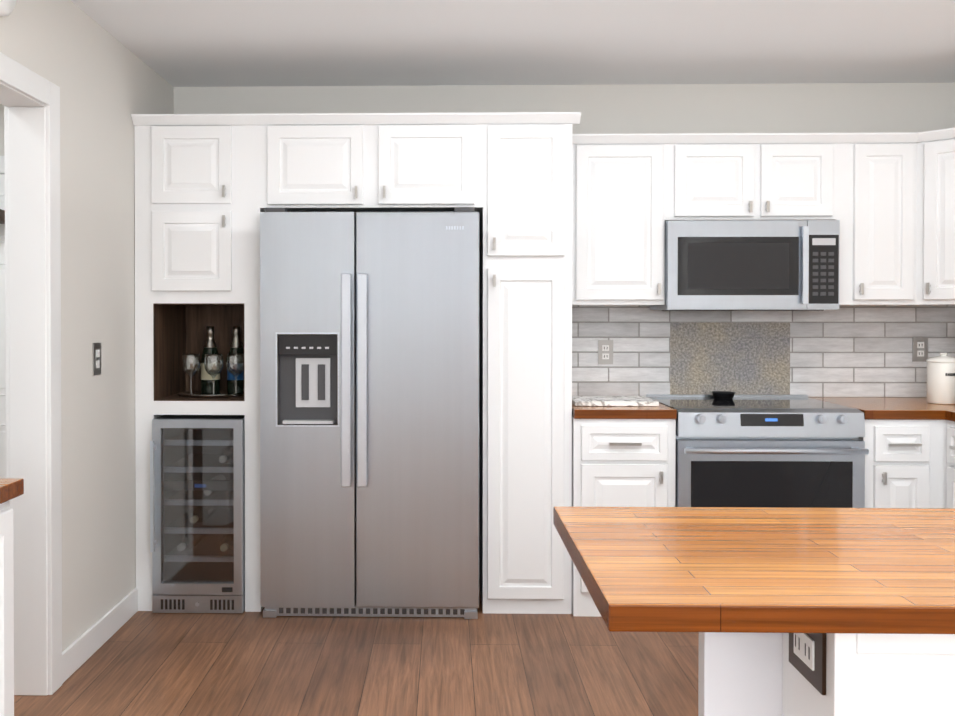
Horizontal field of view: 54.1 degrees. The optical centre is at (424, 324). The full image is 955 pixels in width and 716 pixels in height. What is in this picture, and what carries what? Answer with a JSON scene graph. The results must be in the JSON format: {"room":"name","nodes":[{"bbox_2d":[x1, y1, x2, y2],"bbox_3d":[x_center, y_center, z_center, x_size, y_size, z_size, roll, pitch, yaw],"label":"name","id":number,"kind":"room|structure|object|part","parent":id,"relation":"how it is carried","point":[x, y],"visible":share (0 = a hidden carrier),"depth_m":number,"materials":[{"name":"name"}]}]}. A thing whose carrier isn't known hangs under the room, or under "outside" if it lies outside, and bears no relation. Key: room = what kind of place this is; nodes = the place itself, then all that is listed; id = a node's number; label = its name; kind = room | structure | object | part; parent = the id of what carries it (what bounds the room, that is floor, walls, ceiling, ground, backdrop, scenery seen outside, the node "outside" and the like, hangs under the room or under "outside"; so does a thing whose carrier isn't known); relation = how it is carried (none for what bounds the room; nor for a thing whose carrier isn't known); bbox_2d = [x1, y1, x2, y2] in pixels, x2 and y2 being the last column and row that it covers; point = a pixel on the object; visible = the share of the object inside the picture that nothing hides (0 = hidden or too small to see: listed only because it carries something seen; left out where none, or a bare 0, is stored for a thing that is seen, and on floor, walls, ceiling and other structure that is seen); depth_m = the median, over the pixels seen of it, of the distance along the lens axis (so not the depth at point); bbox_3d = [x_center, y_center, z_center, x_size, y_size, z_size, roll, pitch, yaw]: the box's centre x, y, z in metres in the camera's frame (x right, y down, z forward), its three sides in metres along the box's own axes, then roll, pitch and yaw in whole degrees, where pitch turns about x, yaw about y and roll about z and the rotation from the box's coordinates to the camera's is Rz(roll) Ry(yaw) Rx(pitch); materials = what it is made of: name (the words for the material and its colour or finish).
{"room":"kitchen","nodes":[
{"label":"kitchen","id":0,"kind":"room"},
{"bbox_2d":[0,0,173,651],"bbox_3d":[-1.342,0.064,1.106,0.115,2.350,6.810,0,1,1],"label":"wall","id":1,"kind":"structure","parent":0,"point":[105,81],"depth_m":3.48,"materials":[{"name":"white paint"}]},
{"bbox_2d":[0,0,15,15],"bbox_3d":[-1.231,-0.977,2.709,0.036,0.156,0.156,0,1,1],"label":"smoke detector","id":2,"kind":"object","parent":1,"relation":"attached to","point":[7,7],"visible":1,"depth_m":2.72,"materials":[{"name":"white plastic"}]},
{"bbox_2d":[0,52,61,695],"bbox_3d":[-1.307,0.216,2.678,0.151,2.015,0.928,0,1,1],"label":"trim","id":3,"kind":"structure","parent":1,"relation":"attached to","point":[29,100],"depth_m":3.05,"materials":[{"name":"white wood"}]},
{"bbox_2d":[93,343,100,374],"bbox_3d":[-1.228,0.129,3.500,0.007,0.120,0.074,0,1,1],"label":"outlet","id":4,"kind":"object","parent":1,"relation":"attached to","point":[96,358],"visible":1,"depth_m":3.49,"materials":[{"name":"silver metal"}]},
{"bbox_2d":[62,588,137,683],"bbox_3d":[-1.223,1.165,3.543,0.013,0.100,0.786,0,1,1],"label":"baseboard","id":5,"kind":"structure","parent":1,"relation":"attached to","point":[84,647],"depth_m":3.48,"materials":[{"name":"white wood"}]},
{"bbox_2d":[151,388,259,415],"bbox_3d":[-0.942,0.349,4.215,0.385,0.058,0.577,0,1,1],"label":"shelf","id":6,"kind":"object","parent":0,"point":[166,405],"depth_m":3.93,"materials":[{"name":"white wood"}]},
{"bbox_2d":[176,390,243,397],"bbox_3d":[-0.942,0.309,4.151,0.326,0.012,0.261,0,1,1],"label":"tray","id":7,"kind":"object","parent":6,"relation":"in","point":[222,393],"visible":0.67,"depth_m":4.09,"materials":[{"name":"silver metal"}]},
{"bbox_2d":[181,353,200,394],"bbox_3d":[-1.020,0.220,4.082,0.084,0.182,0.084,0,1,1],"label":"wine glass","id":8,"kind":"object","parent":7,"relation":"on","point":[191,365],"visible":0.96,"depth_m":4.06,"materials":[{"name":"clear glass"}]},
{"bbox_2d":[201,326,219,392],"bbox_3d":[-0.970,0.158,4.230,0.086,0.302,0.086,0,1,1],"label":"champagne bottle","id":9,"kind":"object","parent":7,"relation":"on","point":[207,379],"visible":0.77,"depth_m":4.20,"materials":[{"name":"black glass"}]},
{"bbox_2d":[204,354,222,396],"bbox_3d":[-0.917,0.220,4.059,0.084,0.182,0.084,0,1,1],"label":"wine glass","id":10,"kind":"object","parent":7,"relation":"on","point":[211,369],"visible":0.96,"depth_m":4.04,"materials":[{"name":"clear glass"}]},
{"bbox_2d":[226,353,243,395],"bbox_3d":[-0.826,0.220,4.087,0.084,0.182,0.084,0,1,1],"label":"wine glass","id":11,"kind":"object","parent":7,"relation":"on","point":[229,366],"visible":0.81,"depth_m":4.07,"materials":[{"name":"clear glass"}]},
{"bbox_2d":[227,326,243,393],"bbox_3d":[-0.848,0.158,4.217,0.086,0.302,0.086,0,1,1],"label":"champagne bottle","id":12,"kind":"object","parent":7,"relation":"on","point":[236,347],"visible":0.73,"depth_m":4.19,"materials":[{"name":"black glass"}]},
{"bbox_2d":[14,588,698,715],"bbox_3d":[-0.289,1.264,1.145,6.150,0.050,6.910,0,1,1],"label":"floor","id":13,"kind":"structure","parent":0,"point":[150,663],"depth_m":3.29,"materials":[{"name":"brown wood"}]},
{"bbox_2d":[0,500,13,715],"bbox_3d":[-1.120,0.821,1.865,0.291,0.820,0.715,0,1,1],"label":"base cabinet","id":14,"kind":"object","parent":13,"relation":"on","point":[6,621],"visible":0.89,"depth_m":2.12,"materials":[{"name":"white wood"}]},
{"bbox_2d":[0,478,23,503],"bbox_3d":[-1.123,0.394,1.516,0.300,0.038,1.433,0,1,1],"label":"countertop","id":15,"kind":"structure","parent":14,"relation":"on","point":[11,488],"depth_m":2.17,"materials":[{"name":"brown wood"}]},
{"bbox_2d":[153,415,244,612],"bbox_3d":[-0.944,0.800,4.173,0.378,0.811,0.554,0,1,1],"label":"wine cooler","id":16,"kind":"object","parent":13,"relation":"on","point":[198,603],"visible":0.33,"depth_m":4.04,"materials":[{"name":"grey"}]},
{"bbox_2d":[150,418,244,594],"bbox_3d":[-0.950,0.764,3.897,0.378,0.734,0.098,0,1,1],"label":"door","id":17,"kind":"structure","parent":16,"relation":"attached to","point":[235,587],"depth_m":3.91,"materials":[{"name":"silver metal"}]},
{"bbox_3d":[-0.949,0.759,3.915,0.314,0.660,0.006,0,1,1],"label":"wine cooler panel","id":18,"kind":"part","parent":17,"relation":"part of","materials":[{"name":"glass"}]},
{"bbox_2d":[260,207,478,618],"bbox_3d":[-0.217,0.363,4.113,0.896,1.688,0.715,0,1,1],"label":"fridge","id":19,"kind":"object","parent":13,"relation":"on","point":[355,611],"depth_m":3.81,"materials":[{"name":"grey metal"}]},
{"bbox_3d":[-0.478,0.350,3.847,0.386,1.619,0.069,0,1,1],"label":"fridge door","id":20,"kind":"part","parent":19,"relation":"part of","materials":[{"name":"silver metal"}]},
{"bbox_3d":[-0.283,0.226,3.782,0.105,0.863,0.054,0,1,1],"label":"fridge handle","id":21,"kind":"part","parent":19,"relation":"part of","materials":[{"name":"silver metal"}]},
{"bbox_3d":[-0.028,0.350,3.839,0.504,1.619,0.066,0,1,1],"label":"fridge door","id":22,"kind":"part","parent":19,"relation":"part of","materials":[{"name":"silver metal"}]},
{"bbox_2d":[446,226,463,229],"bbox_3d":[0.124,-0.393,3.794,0.073,0.014,0.001,0,1,1],"label":"badge","id":23,"kind":"object","parent":19,"relation":"attached to","point":[455,227],"visible":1,"depth_m":3.79,"materials":[{"name":"silver metal"}]},
{"bbox_2d":[479,112,578,613],"bbox_3d":[0.437,0.165,4.172,0.371,2.086,0.596,0,1,1],"label":"tall cabinet","id":24,"kind":"object","parent":13,"relation":"on","point":[525,226],"depth_m":3.88,"materials":[{"name":"white wood"}]},
{"bbox_2d":[572,417,675,616],"bbox_3d":[0.835,0.798,4.155,0.418,0.820,0.627,0,1,1],"label":"base cabinet","id":25,"kind":"object","parent":13,"relation":"on","point":[632,463],"depth_m":3.84,"materials":[{"name":"white wood"}]},
{"bbox_2d":[572,403,676,418],"bbox_3d":[0.836,0.367,4.152,0.420,0.038,0.623,0,1,1],"label":"countertop","id":26,"kind":"structure","parent":25,"relation":"on","point":[662,411],"depth_m":3.84,"materials":[{"name":"brown wood"}]},
{"bbox_2d":[572,396,658,405],"bbox_3d":[0.825,0.338,4.117,0.355,0.020,0.280,0,1,1],"label":"cutting board","id":27,"kind":"object","parent":26,"relation":"on","point":[611,401],"visible":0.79,"depth_m":3.98,"materials":[{"name":"stone"}]},
{"bbox_2d":[646,394,868,507],"bbox_3d":[1.427,0.773,4.100,0.756,0.872,0.685,0,1,1],"label":"range","id":28,"kind":"object","parent":13,"relation":"on","point":[790,451],"visible":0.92,"depth_m":3.82,"materials":[{"name":"silver metal"}]},
{"bbox_2d":[712,391,735,398],"bbox_3d":[1.393,0.330,4.344,0.110,0.030,0.110,0,1,1],"label":"pan","id":29,"kind":"object","parent":28,"relation":"on","point":[723,394],"visible":1,"depth_m":4.31,"materials":[{"name":"black metal"}]},
{"bbox_2d":[698,632,954,715],"bbox_3d":[1.297,0.824,1.560,1.698,0.821,0.580,0,1,1],"label":"kitchen island","id":30,"kind":"object","parent":13,"relation":"on","point":[749,674],"visible":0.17,"depth_m":1.29,"materials":[{"name":"white wood"}]},
{"bbox_2d":[553,506,954,633],"bbox_3d":[1.251,0.394,1.559,1.990,0.038,0.646,0,1,1],"label":"island countertop","id":31,"kind":"structure","parent":30,"relation":"on","point":[775,570],"depth_m":1.44,"materials":[{"name":"brown wood"}]},
{"bbox_2d":[789,633,825,694],"bbox_3d":[0.561,0.475,1.374,0.009,0.090,0.128,0,1,1],"label":"outlet","id":32,"kind":"object","parent":30,"relation":"attached to","point":[807,656],"visible":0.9,"depth_m":1.34,"materials":[{"name":"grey metal"}]},
{"bbox_2d":[859,419,943,507],"bbox_3d":[1.983,0.798,4.129,0.341,0.820,0.627,0,1,1],"label":"base cabinet","id":33,"kind":"object","parent":13,"relation":"on","point":[904,463],"depth_m":3.82,"materials":[{"name":"white wood"}]},
{"bbox_2d":[808,397,941,419],"bbox_3d":[1.968,0.368,4.126,0.314,0.038,0.625,0,1,1],"label":"countertop","id":34,"kind":"structure","parent":33,"relation":"on","point":[895,408],"depth_m":3.89,"materials":[{"name":"brown wood"}]},
{"bbox_2d":[944,420,954,507],"bbox_3d":[2.431,0.803,3.637,0.616,0.820,0.315,0,1,1],"label":"base cabinet","id":35,"kind":"object","parent":13,"relation":"on","point":[949,426],"depth_m":3.78,"materials":[{"name":"white wood"}]},
{"bbox_2d":[884,397,954,421],"bbox_3d":[2.418,0.377,3.225,0.625,0.038,2.407,0,1,1],"label":"countertop","id":36,"kind":"structure","parent":35,"relation":"on","point":[948,410],"depth_m":4.02,"materials":[{"name":"brown wood"}]},
{"bbox_2d":[926,353,954,403],"bbox_3d":[2.295,0.237,4.123,0.136,0.222,0.136,0,1,1],"label":"coffee canister","id":37,"kind":"object","parent":36,"relation":"on","point":[940,387],"visible":1,"depth_m":4.07,"materials":[{"name":"white ceramic"}]},
{"bbox_2d":[0,83,954,155],"bbox_3d":[-0.213,0.030,4.537,6.150,2.350,0.100,0,1,1],"label":"wall","id":38,"kind":"structure","parent":0,"point":[769,108],"depth_m":4.45,"materials":[{"name":"white paint"}]},
{"bbox_2d":[0,156,4,173],"bbox_3d":[-2.289,0.195,4.525,0.980,2.020,0.017,0,1,1],"label":"door frame","id":39,"kind":"structure","parent":38,"relation":"attached to","point":[2,164],"depth_m":4.50,"materials":[{"name":"white wood"}]},
{"bbox_2d":[0,209,4,223],"bbox_3d":[-2.211,-0.512,4.429,0.460,0.055,0.146,0,1,1],"label":"wall-mounted shelf","id":40,"kind":"object","parent":38,"relation":"attached to","point":[2,216],"depth_m":4.38,"materials":[{"name":"brown wood"}]},
{"bbox_2d":[0,174,5,477],"bbox_3d":[-2.289,0.237,4.523,0.800,1.924,0.016,0,1,1],"label":"door","id":41,"kind":"structure","parent":38,"relation":"in","point":[2,357],"depth_m":4.51,"materials":[{"name":"white"}]},
{"bbox_2d":[147,114,259,307],"bbox_3d":[-0.943,-0.485,4.197,0.385,0.787,0.596,0,1,1],"label":"upper cabinet","id":42,"kind":"object","parent":38,"relation":"attached to","point":[209,188],"depth_m":3.90,"materials":[{"name":"white wood"}]},
{"bbox_2d":[255,113,374,212],"bbox_3d":[-0.450,-0.685,4.184,0.465,0.386,0.596,0,1,1],"label":"upper cabinet","id":43,"kind":"object","parent":38,"relation":"attached to","point":[305,162],"depth_m":3.89,"materials":[{"name":"white wood"}]},
{"bbox_2d":[375,112,486,211],"bbox_3d":[0.017,-0.685,4.173,0.469,0.386,0.596,0,1,1],"label":"upper cabinet","id":44,"kind":"object","parent":38,"relation":"attached to","point":[425,162],"depth_m":3.88,"materials":[{"name":"white wood"}]},
{"bbox_2d":[572,133,671,304],"bbox_3d":[0.849,-0.465,4.287,0.440,0.751,0.336,0,1,1],"label":"upper cabinet","id":45,"kind":"object","parent":38,"relation":"attached to","point":[622,183],"depth_m":4.12,"materials":[{"name":"white wood"}]},
{"bbox_2d":[670,323,789,394],"bbox_3d":[1.456,0.248,4.446,0.567,0.515,0.010,0,1,1],"label":"wall panel","id":46,"kind":"object","parent":38,"relation":"attached to","point":[741,358],"visible":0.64,"depth_m":4.44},
{"bbox_2d":[672,133,843,223],"bbox_3d":[1.444,-0.652,4.272,0.750,0.376,0.336,0,1,1],"label":"upper cabinet","id":47,"kind":"object","parent":38,"relation":"attached to","point":[716,176],"depth_m":4.11,"materials":[{"name":"white wood"}]},
{"bbox_2d":[650,220,839,310],"bbox_3d":[1.443,-0.260,4.245,0.744,0.394,0.397,0,1,1],"label":"over-the-range microwave","id":48,"kind":"object","parent":47,"relation":"attached to","point":[751,265],"visible":1,"depth_m":4.08,"materials":[{"name":"silver metal"}]},
{"bbox_2d":[572,305,954,396],"bbox_3d":[1.682,0.117,4.441,2.100,0.456,0.008,0,1,1],"label":"tile backsplash","id":49,"kind":"structure","parent":38,"relation":"attached to","point":[854,351],"depth_m":4.42,"materials":[{"name":"grey tile"}]},
{"bbox_2d":[598,340,612,363],"bbox_3d":[0.865,0.132,4.452,0.072,0.116,0.007,0,1,1],"label":"outlet","id":50,"kind":"object","parent":49,"relation":"attached to","point":[605,351],"visible":1,"depth_m":4.45,"materials":[{"name":"silver metal"}]},
{"bbox_2d":[912,337,927,361],"bbox_3d":[2.350,0.118,4.419,0.072,0.116,0.007,0,1,1],"label":"outlet","id":51,"kind":"object","parent":49,"relation":"attached to","point":[919,349],"visible":0.96,"depth_m":4.42,"materials":[{"name":"silver metal"}]},
{"bbox_2d":[839,132,915,304],"bbox_3d":[1.996,-0.465,4.261,0.354,0.751,0.336,0,1,1],"label":"upper cabinet","id":52,"kind":"object","parent":38,"relation":"attached to","point":[887,199],"depth_m":4.10,"materials":[{"name":"white wood"}]},
{"bbox_2d":[916,128,954,304],"bbox_3d":[2.460,-0.463,4.115,0.580,0.751,0.607,0,1,1],"label":"upper cabinet","id":53,"kind":"object","parent":38,"relation":"attached to","point":[935,149],"depth_m":4.04,"materials":[{"name":"white wood"}]},
{"bbox_2d":[71,0,954,86],"bbox_3d":[-0.289,-1.136,1.121,6.150,0.050,6.910,0,1,1],"label":"ceiling","id":54,"kind":"structure","parent":0,"point":[215,43],"depth_m":3.75,"materials":[{"name":"white paint"}]}
]}

